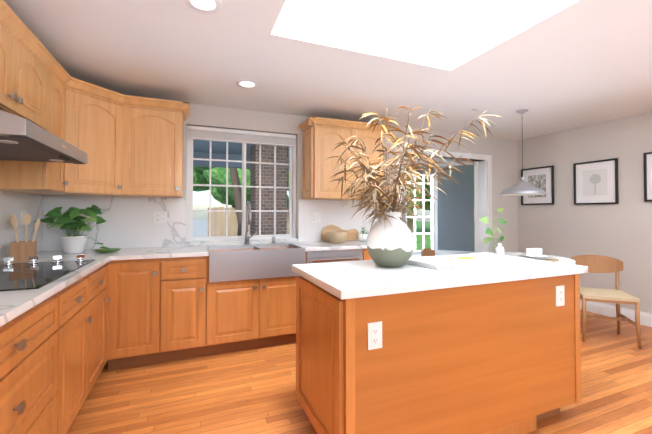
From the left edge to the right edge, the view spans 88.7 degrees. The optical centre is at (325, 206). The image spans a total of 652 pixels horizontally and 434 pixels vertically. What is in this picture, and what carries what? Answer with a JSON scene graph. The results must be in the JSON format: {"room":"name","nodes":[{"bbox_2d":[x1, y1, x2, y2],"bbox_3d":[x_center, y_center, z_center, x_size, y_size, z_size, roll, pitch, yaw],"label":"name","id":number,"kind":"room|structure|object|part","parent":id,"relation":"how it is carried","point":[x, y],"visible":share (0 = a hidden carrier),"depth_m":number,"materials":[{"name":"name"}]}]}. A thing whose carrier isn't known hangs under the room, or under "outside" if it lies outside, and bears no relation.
{"room":"kitchen","nodes":[
{"label":"kitchen","id":0,"kind":"room"},
{"bbox_2d":[0,164,71,195],"bbox_3d":[-2.010,-0.536,2.261,0.394,0.852,0.380,0,-1,-22],"label":"upper cabinet","id":1,"kind":"object","parent":0,"relation":"attached to","point":[26,179],"depth_m":2.14,"materials":[{"name":"brown wood"}]},
{"bbox_2d":[0,0,91,167],"bbox_3d":[-1.687,-0.632,1.703,0.572,0.677,0.900,0,-1,-22],"label":"upper cabinet","id":2,"kind":"object","parent":0,"relation":"attached to","point":[43,120],"depth_m":1.92,"materials":[{"name":"brown wood"}]},
{"bbox_2d":[0,110,86,163],"bbox_3d":[-1.679,-0.387,1.702,0.561,0.219,0.896,0,-1,-22],"label":"hood","id":3,"kind":"object","parent":2,"relation":"attached to","point":[23,140],"depth_m":1.68,"materials":[{"name":"silver metal"}]},
{"bbox_2d":[74,91,517,251],"bbox_3d":[0.202,0.139,4.102,5.890,2.360,0.150,0,-1,-22],"label":"wall","id":4,"kind":"structure","parent":0,"point":[503,152],"depth_m":4.46,"materials":[{"name":"grey paint"}]},
{"bbox_2d":[0,192,43,255],"bbox_3d":[-1.857,0.120,1.378,0.020,0.484,3.347,0,-1,-22],"label":"backsplash","id":5,"kind":"structure","parent":4,"relation":"attached to","point":[18,206],"depth_m":2.50,"materials":[{"name":"white stone"}]},
{"bbox_2d":[12,84,135,199],"bbox_3d":[-2.027,-0.528,2.736,0.720,0.852,0.720,0,-1,-22],"label":"upper cabinet","id":6,"kind":"object","parent":4,"relation":"attached to","point":[110,174],"depth_m":2.76,"materials":[{"name":"brown wood"}]},
{"bbox_2d":[132,96,183,199],"bbox_3d":[-1.608,-0.523,3.082,0.521,0.852,0.394,0,-1,-22],"label":"upper cabinet","id":7,"kind":"object","parent":4,"relation":"attached to","point":[157,134],"depth_m":2.96,"materials":[{"name":"brown wood"}]},
{"bbox_2d":[44,196,375,255],"bbox_3d":[-0.804,0.267,3.260,3.348,0.720,0.646,0,-1,-22],"label":"backsplash","id":8,"kind":"structure","parent":4,"relation":"attached to","point":[130,223],"depth_m":3.23,"materials":[{"name":"white stone"}]},
{"bbox_2d":[186,126,297,243],"bbox_3d":[-0.894,-0.228,3.657,1.176,1.217,0.131,0,-1,-22],"label":"kitchen window","id":9,"kind":"structure","parent":4,"relation":"in","point":[243,137],"depth_m":3.63,"materials":[{"name":"glass"},{"name":"white painted wood"}]},
{"bbox_2d":[300,116,387,199],"bbox_3d":[0.199,-0.511,3.838,0.882,0.852,0.351,0,-1,-22],"label":"upper cabinet","id":10,"kind":"object","parent":4,"relation":"attached to","point":[316,184],"depth_m":3.62,"materials":[{"name":"brown wood"}]},
{"bbox_2d":[395,147,491,256],"bbox_3d":[1.544,0.197,4.931,1.670,2.270,0.740,0,-1,-22],"label":"glass door","id":11,"kind":"structure","parent":4,"relation":"in","point":[452,223],"depth_m":5.10,"materials":[{"name":"white"}]},
{"bbox_2d":[4,0,651,140],"bbox_3d":[1.339,-1.144,1.318,6.190,0.120,6.200,0,-1,-22],"label":"ceiling","id":12,"kind":"structure","parent":0,"point":[580,63],"depth_m":2.55,"materials":[{"name":"white paint"}]},
{"bbox_2d":[184,0,221,13],"bbox_3d":[-0.645,-1.074,1.754,0.190,0.006,0.190,0,-1,-22],"label":"recessed light","id":13,"kind":"object","parent":12,"relation":"in","point":[208,6],"visible":1,"depth_m":1.78,"materials":[{"name":"white plastic"}]},
{"bbox_2d":[236,80,257,88],"bbox_3d":[-0.679,-1.057,2.873,0.190,0.006,0.190,0,-1,-22],"label":"recessed light","id":14,"kind":"object","parent":12,"relation":"in","point":[249,84],"visible":1,"depth_m":2.87,"materials":[{"name":"white plastic"}]},
{"bbox_2d":[271,0,578,70],"bbox_3d":[0.594,-1.584,1.660,1.420,1.010,1.480,0,-1,-22],"label":"skylight","id":15,"kind":"object","parent":12,"relation":"in","point":[450,35],"visible":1,"depth_m":2.25,"materials":[{"name":"white glass"}]},
{"bbox_2d":[500,109,546,195],"bbox_3d":[2.140,-0.589,3.631,0.434,0.917,0.434,0,-1,-22],"label":"pendant lamp","id":16,"kind":"object","parent":12,"relation":"hanging from","point":[522,187],"visible":1,"depth_m":3.55,"materials":[{"name":"silver metal"}]},
{"bbox_2d":[67,309,651,433],"bbox_3d":[1.339,1.326,1.280,6.190,0.100,6.200,0,-1,-22],"label":"floor","id":17,"kind":"structure","parent":0,"point":[250,391],"depth_m":2.28,"materials":[{"name":"brown wood"}]},
{"bbox_2d":[0,284,67,433],"bbox_3d":[-1.407,0.832,1.070,0.632,0.880,0.987,0,-1,-22],"label":"base cabinet","id":18,"kind":"object","parent":17,"relation":"on","point":[34,341],"depth_m":1.37,"materials":[{"name":"brown wood"}]},
{"bbox_2d":[0,248,119,323],"bbox_3d":[-1.570,0.382,1.490,0.641,0.034,3.347,0,-1,-22],"label":"countertop","id":19,"kind":"structure","parent":18,"relation":"on","point":[11,303],"depth_m":1.43,"materials":[{"name":"white stone"}]},
{"bbox_2d":[9,213,39,262],"bbox_3d":[-2.098,0.209,2.321,0.173,0.334,0.198,1,-1,-34],"label":"utensil holder","id":20,"kind":"object","parent":19,"relation":"on","point":[21,251],"visible":0.96,"depth_m":2.28,"materials":[{"name":"brown wood"}]},
{"bbox_2d":[0,252,95,291],"bbox_3d":[-1.690,0.343,1.815,0.518,0.052,0.939,0,-1,-22],"label":"cooktop","id":21,"kind":"object","parent":19,"relation":"in","point":[41,270],"depth_m":1.97,"materials":[{"name":"black glass"}]},
{"bbox_2d":[34,205,112,253],"bbox_3d":[-2.076,0.181,2.785,0.581,0.405,0.350,0,-1,-22],"label":"potted plant","id":22,"kind":"object","parent":19,"relation":"on","point":[72,242],"visible":1,"depth_m":2.71,"materials":[{"name":"green plant"}]},
{"bbox_2d":[68,268,95,429],"bbox_3d":[-1.673,0.842,1.726,0.632,0.880,0.554,0,-1,-22],"label":"base cabinet","id":23,"kind":"object","parent":17,"relation":"on","point":[82,292],"depth_m":1.92,"materials":[{"name":"brown wood"}]},
{"bbox_2d":[92,260,107,386],"bbox_3d":[-1.838,0.849,2.132,0.632,0.880,0.580,0,-1,-22],"label":"base cabinet","id":24,"kind":"object","parent":17,"relation":"on","point":[100,353],"depth_m":2.35,"materials":[{"name":"brown wood"}]},
{"bbox_2d":[108,256,171,369],"bbox_3d":[-1.592,0.860,2.896,0.442,0.880,0.711,0,-1,-22],"label":"base cabinet","id":25,"kind":"object","parent":17,"relation":"on","point":[155,288],"depth_m":2.66,"materials":[{"name":"brown wood"}]},
{"bbox_2d":[172,252,215,360],"bbox_3d":[-1.294,0.863,3.045,0.478,0.880,0.660,0,-1,-22],"label":"base cabinet","id":26,"kind":"object","parent":17,"relation":"on","point":[193,277],"depth_m":2.81,"materials":[{"name":"brown wood"}]},
{"bbox_2d":[212,244,307,353],"bbox_3d":[-0.744,0.866,3.267,0.964,0.880,0.660,0,-1,-22],"label":"base cabinet","id":27,"kind":"object","parent":17,"relation":"on","point":[256,290],"depth_m":2.99,"materials":[{"name":"brown wood"}]},
{"bbox_2d":[112,240,366,259],"bbox_3d":[-0.518,0.411,3.377,2.727,0.034,0.640,0,-1,-22],"label":"countertop","id":28,"kind":"structure","parent":27,"relation":"on","point":[185,249],"depth_m":3.12,"materials":[{"name":"white stone"}]},
{"bbox_2d":[94,248,119,251],"bbox_3d":[-1.872,0.374,2.853,0.200,0.022,0.160,0,-1,-22],"label":"dish","id":29,"kind":"object","parent":28,"relation":"on","point":[107,250],"visible":1,"depth_m":2.83,"materials":[{"name":"green ceramic"}]},
{"bbox_2d":[207,243,304,282],"bbox_3d":[-0.690,0.518,3.222,0.856,0.256,0.526,0,-1,-22],"label":"sink","id":30,"kind":"object","parent":28,"relation":"in","point":[253,262],"depth_m":2.98,"materials":[{"name":"silver metal"}]},
{"bbox_2d":[244,201,275,243],"bbox_3d":[-0.672,0.167,3.497,0.334,0.456,0.218,0,-1,-22],"label":"faucet","id":31,"kind":"object","parent":28,"relation":"on","point":[248,214],"depth_m":3.51,"materials":[{"name":"silver metal"}]},
{"bbox_2d":[326,231,347,242],"bbox_3d":[0.119,0.334,3.704,0.244,0.128,0.244,0,-1,-22],"label":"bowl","id":32,"kind":"object","parent":28,"relation":"on","point":[336,236],"visible":1,"depth_m":3.61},
{"bbox_2d":[321,225,357,240],"bbox_3d":[0.164,0.304,3.926,0.480,0.195,0.022,0,-15,-22],"label":"board","id":33,"kind":"object","parent":28,"relation":"on","point":[352,234],"visible":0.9,"depth_m":3.92,"materials":[{"name":"beige wood"}]},
{"bbox_2d":[358,226,367,241],"bbox_3d":[0.454,0.315,3.860,0.165,0.171,0.150,0,-1,-22],"label":"pot","id":34,"kind":"object","parent":28,"relation":"on","point":[362,237],"visible":0.96,"depth_m":3.82,"materials":[{"name":"white ceramic"}]},
{"bbox_2d":[308,248,371,263],"bbox_3d":[-0.015,0.871,3.563,0.738,0.880,0.660,0,-1,-22],"label":"dishwasher","id":35,"kind":"object","parent":17,"relation":"on","point":[315,255],"depth_m":3.29,"materials":[{"name":"silver metal"}]},
{"bbox_2d":[421,248,434,256],"bbox_3d":[1.397,0.918,4.034,0.440,0.801,0.467,-1,-1,35],"label":"chair","id":36,"kind":"object","parent":17,"relation":"on","point":[427,252],"visible":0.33,"depth_m":4.22,"materials":[{"name":"brown wood"}]},
{"bbox_2d":[296,273,582,433],"bbox_3d":[0.677,0.845,2.053,1.601,0.884,0.705,0,-1,-22],"label":"kitchen island","id":37,"kind":"object","parent":17,"relation":"on","point":[491,348],"depth_m":1.69,"materials":[{"name":"brown wood"}]},
{"bbox_2d":[292,253,587,300],"bbox_3d":[0.689,0.383,2.059,1.650,0.040,0.746,0,-1,-22],"label":"island countertop","id":38,"kind":"structure","parent":37,"relation":"on","point":[346,280],"depth_m":1.79,"materials":[{"name":"white stone"}]},
{"bbox_2d":[323,106,499,266],"bbox_3d":[0.509,-0.173,2.053,1.044,1.069,0.865,0,-1,-22],"label":"vase","id":39,"kind":"object","parent":38,"relation":"on","point":[390,240],"visible":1,"depth_m":1.97,"materials":[{"name":"ceramic"}]},
{"bbox_2d":[406,255,500,269],"bbox_3d":[0.833,0.347,2.159,0.614,0.031,0.247,1,-1,-30],"label":"book","id":40,"kind":"object","parent":38,"relation":"on","point":[434,263],"visible":1,"depth_m":2.07,"materials":[{"name":"grey paper"}]},
{"bbox_2d":[469,252,575,264],"bbox_3d":[2.057,0.928,3.574,1.000,0.775,1.000,0,-1,-22],"label":"table","id":41,"kind":"object","parent":17,"relation":"on","point":[566,260],"visible":0.15,"depth_m":3.63,"materials":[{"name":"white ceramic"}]},
{"bbox_2d":[479,208,506,253],"bbox_3d":[1.824,0.275,3.617,0.316,0.530,0.130,0,-1,-16],"label":"plant","id":42,"kind":"object","parent":41,"relation":"on","point":[488,229],"visible":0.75,"depth_m":3.62,"materials":[{"name":"green plant"}]},
{"bbox_2d":[496,243,503,254],"bbox_3d":[1.805,0.460,3.458,0.080,0.157,0.080,0,-1,-22],"label":"bottle","id":43,"kind":"object","parent":41,"relation":"on","point":[499,249],"visible":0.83,"depth_m":3.43,"materials":[{"name":"white ceramic"}]},
{"bbox_2d":[516,248,558,261],"bbox_3d":[2.158,0.484,3.439,0.400,0.107,0.400,0,-1,-22],"label":"placemat","id":44,"kind":"object","parent":41,"relation":"on","point":[534,253],"visible":0.9,"depth_m":3.40,"materials":[{"name":"white ceramic"}]},
{"bbox_2d":[570,255,641,348],"bbox_3d":[2.766,0.908,3.346,0.467,0.801,0.440,0,-1,21],"label":"chair","id":45,"kind":"object","parent":17,"relation":"on","point":[601,264],"visible":0.73,"depth_m":3.33,"materials":[{"name":"brown wood"}]},
{"bbox_2d":[517,111,651,313],"bbox_3d":[4.138,0.113,2.434,0.150,2.360,6.200,0,-1,-22],"label":"wall","id":46,"kind":"structure","parent":0,"point":[563,225],"depth_m":4.11,"materials":[{"name":"grey paint"}]},
{"bbox_2d":[521,165,553,204],"bbox_3d":[3.065,-0.300,4.844,0.028,0.540,0.480,0,-1,-22],"label":"picture frame","id":47,"kind":"object","parent":46,"relation":"attached to","point":[548,171],"depth_m":4.79,"materials":[{"name":"black"}]},
{"bbox_3d":[3.066,-0.300,4.844,0.001,0.324,0.269,0,-1,-22],"label":"framed print","id":48,"kind":"part","parent":47,"relation":"part of"},
{"bbox_2d":[573,158,618,204],"bbox_3d":[3.347,-0.300,4.149,0.028,0.540,0.480,0,-1,-22],"label":"picture frame","id":49,"kind":"object","parent":46,"relation":"attached to","point":[611,166],"depth_m":4.13,"materials":[{"name":"black"}]},
{"bbox_3d":[3.347,-0.300,4.149,0.002,0.324,0.269,0,-1,-22],"label":"framed print","id":50,"kind":"part","parent":49,"relation":"part of"},
{"bbox_2d":[580,299,651,326],"bbox_3d":[4.059,1.223,2.384,0.019,0.140,5.899,0,-1,-22],"label":"baseboard","id":51,"kind":"structure","parent":46,"relation":"attached to","point":[609,310],"depth_m":3.96,"materials":[{"name":"white"}]},
{"bbox_2d":[643,152,651,201],"bbox_3d":[3.621,-0.331,3.473,0.028,0.540,0.480,0,-1,-22],"label":"picture frame","id":52,"kind":"object","parent":46,"relation":"attached to","point":[647,158],"visible":1,"depth_m":3.67,"materials":[{"name":"black"}]},
{"label":"outside","id":53,"kind":"structure","parent":0,"visible":0},
{"bbox_2d":[186,139,474,251],"bbox_3d":[-7.416,0.226,31.392,70.000,14.024,56.150,0,-1,-22],"label":"scenery","id":54,"kind":"structure","parent":53,"point":[201,168],"depth_m":6.58,"materials":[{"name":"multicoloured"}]}
]}

